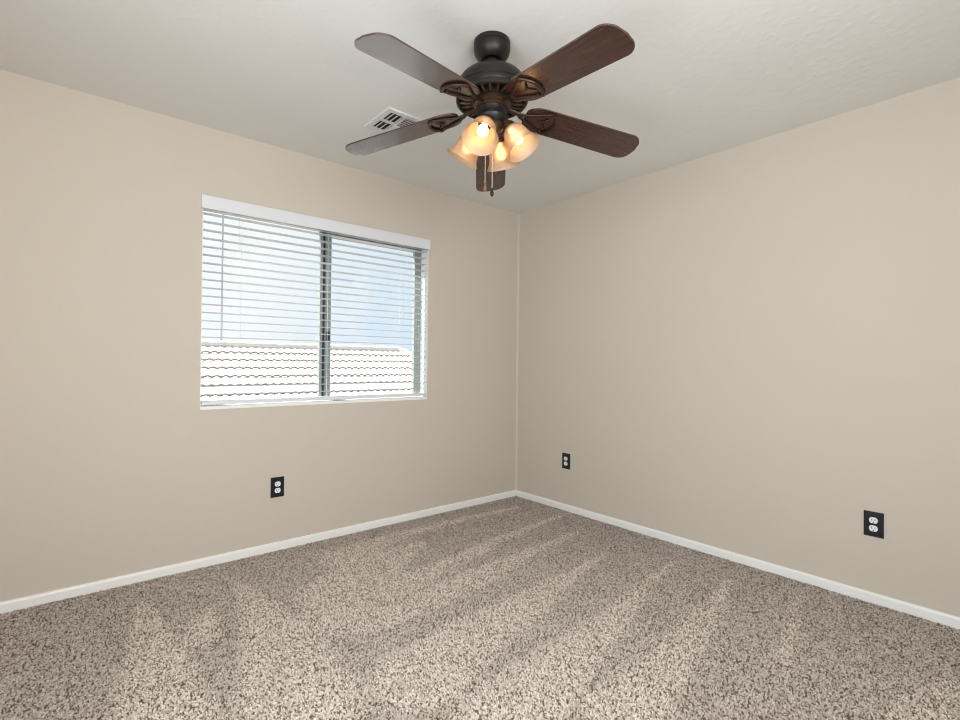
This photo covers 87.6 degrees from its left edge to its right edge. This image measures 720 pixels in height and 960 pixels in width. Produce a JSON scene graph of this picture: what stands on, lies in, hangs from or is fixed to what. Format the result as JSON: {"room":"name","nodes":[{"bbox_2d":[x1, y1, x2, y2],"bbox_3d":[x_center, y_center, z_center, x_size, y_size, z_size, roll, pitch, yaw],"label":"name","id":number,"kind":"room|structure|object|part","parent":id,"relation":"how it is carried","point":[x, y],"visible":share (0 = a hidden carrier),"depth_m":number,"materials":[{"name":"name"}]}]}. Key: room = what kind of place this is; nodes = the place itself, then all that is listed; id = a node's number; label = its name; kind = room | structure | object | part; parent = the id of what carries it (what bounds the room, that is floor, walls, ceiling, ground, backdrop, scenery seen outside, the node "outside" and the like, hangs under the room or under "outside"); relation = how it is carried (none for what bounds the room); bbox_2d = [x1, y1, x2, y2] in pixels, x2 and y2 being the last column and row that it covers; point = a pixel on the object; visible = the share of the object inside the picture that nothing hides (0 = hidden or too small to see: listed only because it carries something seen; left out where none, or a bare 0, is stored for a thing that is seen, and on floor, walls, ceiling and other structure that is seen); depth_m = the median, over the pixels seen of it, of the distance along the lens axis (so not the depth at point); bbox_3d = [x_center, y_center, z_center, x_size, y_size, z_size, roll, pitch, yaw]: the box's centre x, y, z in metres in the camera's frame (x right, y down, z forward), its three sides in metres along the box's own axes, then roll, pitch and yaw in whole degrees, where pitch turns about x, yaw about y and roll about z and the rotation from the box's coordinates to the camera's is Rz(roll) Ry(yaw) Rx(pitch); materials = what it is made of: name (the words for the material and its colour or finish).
{"room":"empty bedroom","nodes":[
{"label":"empty bedroom","id":0,"kind":"room"},
{"bbox_2d":[0,69,517,601],"bbox_3d":[-1.137,-0.056,3.195,4.000,2.460,0.150,1,0,-40],"label":"wall","id":1,"kind":"structure","parent":0,"point":[112,465],"depth_m":2.66,"materials":[{"name":"beige paint"}]},
{"bbox_2d":[0,490,515,613],"bbox_3d":[-1.097,1.129,3.127,3.700,0.056,0.012,1,0,-40],"label":"baseboard","id":2,"kind":"structure","parent":1,"relation":"attached to","point":[25,602],"depth_m":2.80,"materials":[{"name":"white paint"}]},
{"bbox_2d":[270,476,283,497],"bbox_3d":[-1.223,0.768,3.022,0.079,0.121,0.008,1,0,-40],"label":"power outlet","id":3,"kind":"object","parent":1,"relation":"attached to","point":[277,483],"visible":1,"depth_m":3.02,"materials":[{"name":"black plastic"}]},
{"bbox_2d":[200,210,428,409],"bbox_3d":[-1.009,-0.310,3.298,1.503,1.187,0.153,1,0,-40],"label":"window","id":4,"kind":"structure","parent":1,"relation":"in","point":[417,375],"depth_m":3.34,"materials":[{"name":"white paint"}]},
{"bbox_3d":[-0.995,0.274,3.271,1.495,0.018,0.089,1,0,-40],"label":"sill","id":5,"kind":"part","parent":4,"relation":"part of","materials":[{"name":"white paint"}]},
{"bbox_2d":[201,194,430,404],"bbox_3d":[-0.978,-0.321,3.255,1.512,1.158,0.084,1,0,-40],"label":"window blind","id":6,"kind":"object","parent":4,"relation":"attached to","point":[208,203],"visible":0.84,"depth_m":3.14,"materials":[{"name":"white plastic"}]},
{"bbox_3d":[-1.401,-0.305,2.915,0.002,1.073,0.055,1,0,-40],"label":"ladder cord","id":7,"kind":"part","parent":6,"relation":"part of","materials":[{"name":"white fabric"}]},
{"bbox_3d":[-0.990,0.248,3.265,1.485,0.020,0.054,1,0,-40],"label":"rail","id":8,"kind":"part","parent":6,"relation":"part of","materials":[{"name":"white plastic"}]},
{"bbox_3d":[-0.985,-0.299,3.267,0.002,1.073,0.055,1,0,-40],"label":"ladder cord","id":9,"kind":"part","parent":6,"relation":"part of","materials":[{"name":"white fabric"}]},
{"bbox_3d":[-0.569,-0.293,3.619,0.002,1.073,0.055,1,0,-40],"label":"ladder cord","id":10,"kind":"part","parent":6,"relation":"part of","materials":[{"name":"white fabric"}]},
{"bbox_3d":[-0.758,-0.292,3.559,0.722,1.115,0.028,1,0,-40],"label":"sash frame","id":11,"kind":"part","parent":4,"relation":"part of","materials":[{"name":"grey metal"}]},
{"bbox_2d":[515,214,519,489],"bbox_3d":[0.324,-0.071,4.321,0.016,2.386,0.016,1,0,-40],"label":"trim","id":12,"kind":"structure","parent":1,"relation":"attached to","point":[518,229],"depth_m":4.32,"materials":[{"name":"beige paint"}]},
{"bbox_2d":[0,0,959,213],"bbox_3d":[0.136,-1.339,1.711,4.000,0.120,4.050,1,0,-40],"label":"ceiling","id":13,"kind":"structure","parent":0,"point":[700,78],"depth_m":2.16,"materials":[{"name":"paint"}]},
{"bbox_2d":[364,107,421,132],"bbox_3d":[-0.443,-1.274,2.721,0.270,0.014,0.268,1,0,-40],"label":"ceiling vent","id":14,"kind":"object","parent":13,"relation":"in","point":[390,118],"visible":0.59,"depth_m":2.67,"materials":[{"name":"white metal"}]},
{"bbox_2d":[345,23,638,196],"bbox_3d":[0.063,-0.975,1.962,1.263,0.607,1.239,1,0,-40],"label":"ceiling fan","id":15,"kind":"object","parent":13,"relation":"hanging from","point":[491,91],"visible":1,"depth_m":1.93,"materials":[{"name":"brown wood"}]},
{"bbox_3d":[-0.331,-0.955,2.128,0.524,0.006,0.152,-9,4,18],"label":"blade","id":16,"kind":"part","parent":15,"relation":"part of","materials":[{"name":"brown wood"}]},
{"bbox_3d":[-0.190,-0.976,1.680,0.152,0.006,0.524,9,11,35],"label":"blade","id":17,"kind":"part","parent":15,"relation":"part of","materials":[{"name":"brown wood"}]},
{"bbox_3d":[-0.049,-0.863,2.036,0.141,0.106,0.141,34,10,20],"label":"lamp shade","id":18,"kind":"part","parent":15,"relation":"part of","materials":[{"name":"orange glass"}]},
{"bbox_3d":[0.010,-0.869,1.899,0.141,0.106,0.141,-1,-36,22],"label":"lamp shade","id":19,"kind":"part","parent":15,"relation":"part of","materials":[{"name":"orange glass"}]},
{"bbox_3d":[0.013,-0.879,1.906,0.043,0.068,0.043,-1,-36,22],"label":"bulb","id":20,"kind":"part","parent":15,"relation":"part of","materials":[{"name":"white glass"}]},
{"bbox_3d":[0.052,-0.945,2.401,0.152,0.006,0.524,-9,-10,-1],"label":"blade","id":21,"kind":"part","parent":15,"relation":"part of","materials":[{"name":"brown wood"}]},
{"bbox_2d":[459,83,523,116],"bbox_3d":[0.048,-1.034,2.005,0.266,0.018,0.266,2,-3,-40],"label":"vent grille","id":22,"kind":"object","parent":15,"relation":"attached to","point":[488,91],"depth_m":1.96,"materials":[{"name":"brown metal"}]},
{"bbox_3d":[0.088,-0.861,2.094,0.141,0.106,0.141,-1,30,22],"label":"lamp shade","id":23,"kind":"part","parent":15,"relation":"part of","materials":[{"name":"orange glass"}]},
{"bbox_3d":[0.146,-0.867,1.958,0.141,0.106,0.141,-36,-14,17],"label":"lamp shade","id":24,"kind":"part","parent":15,"relation":"part of","materials":[{"name":"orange glass"}]},
{"bbox_3d":[0.280,-0.978,1.676,0.152,0.006,0.524,13,-2,-36],"label":"blade","id":25,"kind":"part","parent":15,"relation":"part of","materials":[{"name":"brown wood"}]},
{"bbox_3d":[0.430,-0.959,2.121,0.524,0.006,0.152,8,-14,-17],"label":"blade","id":26,"kind":"part","parent":15,"relation":"part of","materials":[{"name":"brown wood"}]},
{"bbox_2d":[0,521,959,719],"bbox_3d":[0.109,1.163,1.700,3.700,0.001,3.750,1,0,-40],"label":"floor","id":27,"kind":"structure","parent":0,"point":[535,521],"depth_m":1.82,"materials":[{"name":"beige carpet"}]},
{"bbox_2d":[0,496,959,719],"bbox_3d":[0.109,1.156,1.696,3.704,0.014,3.755,1,0,-40],"label":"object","id":28,"kind":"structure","parent":27,"relation":"on","point":[582,542],"depth_m":2.08,"materials":[{"name":"beige carpet"}]},
{"bbox_2d":[517,77,959,616],"bbox_3d":[1.641,-0.027,2.891,0.150,2.460,3.900,1,0,-40],"label":"wall","id":29,"kind":"structure","parent":0,"point":[751,349],"depth_m":2.77,"materials":[{"name":"beige paint"}]},
{"bbox_2d":[562,453,569,469],"bbox_3d":[0.670,0.788,3.901,0.008,0.121,0.079,1,0,-40],"label":"power outlet","id":30,"kind":"object","parent":29,"relation":"attached to","point":[565,456],"visible":1,"depth_m":3.90,"materials":[{"name":"black plastic"}]},
{"bbox_2d":[516,490,959,628],"bbox_3d":[1.521,1.156,2.885,0.012,0.056,3.738,1,0,-40],"label":"baseboard","id":31,"kind":"structure","parent":29,"relation":"attached to","point":[932,615],"depth_m":2.76,"materials":[{"name":"white paint"}]},
{"bbox_2d":[864,510,883,538],"bbox_3d":[1.912,0.798,2.432,0.008,0.121,0.079,1,0,-40],"label":"power outlet","id":32,"kind":"object","parent":29,"relation":"attached to","point":[873,521],"visible":1,"depth_m":2.43,"materials":[{"name":"black plastic"}]},
{"bbox_2d":[869,517,877,523],"bbox_3d":[1.911,0.779,2.430,0.003,0.029,0.034,1,0,-40],"label":"receptacle","id":33,"kind":"object","parent":32,"relation":"attached to","point":[872,520],"depth_m":2.43,"materials":[{"name":"white plastic"}]},
{"bbox_2d":[869,525,877,531],"bbox_3d":[1.910,0.818,2.430,0.003,0.029,0.034,1,0,-40],"label":"receptacle","id":34,"kind":"object","parent":32,"relation":"attached to","point":[872,528],"depth_m":2.43,"materials":[{"name":"white plastic"}]},
{"label":"outside","id":35,"kind":"structure","parent":0,"visible":0},
{"bbox_3d":[-15.365,4.129,30.566,70.000,0.200,59.700,1,0,-40],"label":"ground","id":36,"kind":"structure","parent":35,"visible":0},
{"bbox_2d":[201,340,411,400],"bbox_3d":[-4.558,1.810,12.682,13.369,4.504,7.944,1,0,-40],"label":"tiled roof","id":37,"kind":"structure","parent":36,"relation":"on","point":[208,369],"depth_m":11.68,"materials":[{"name":"tile"}]}
]}

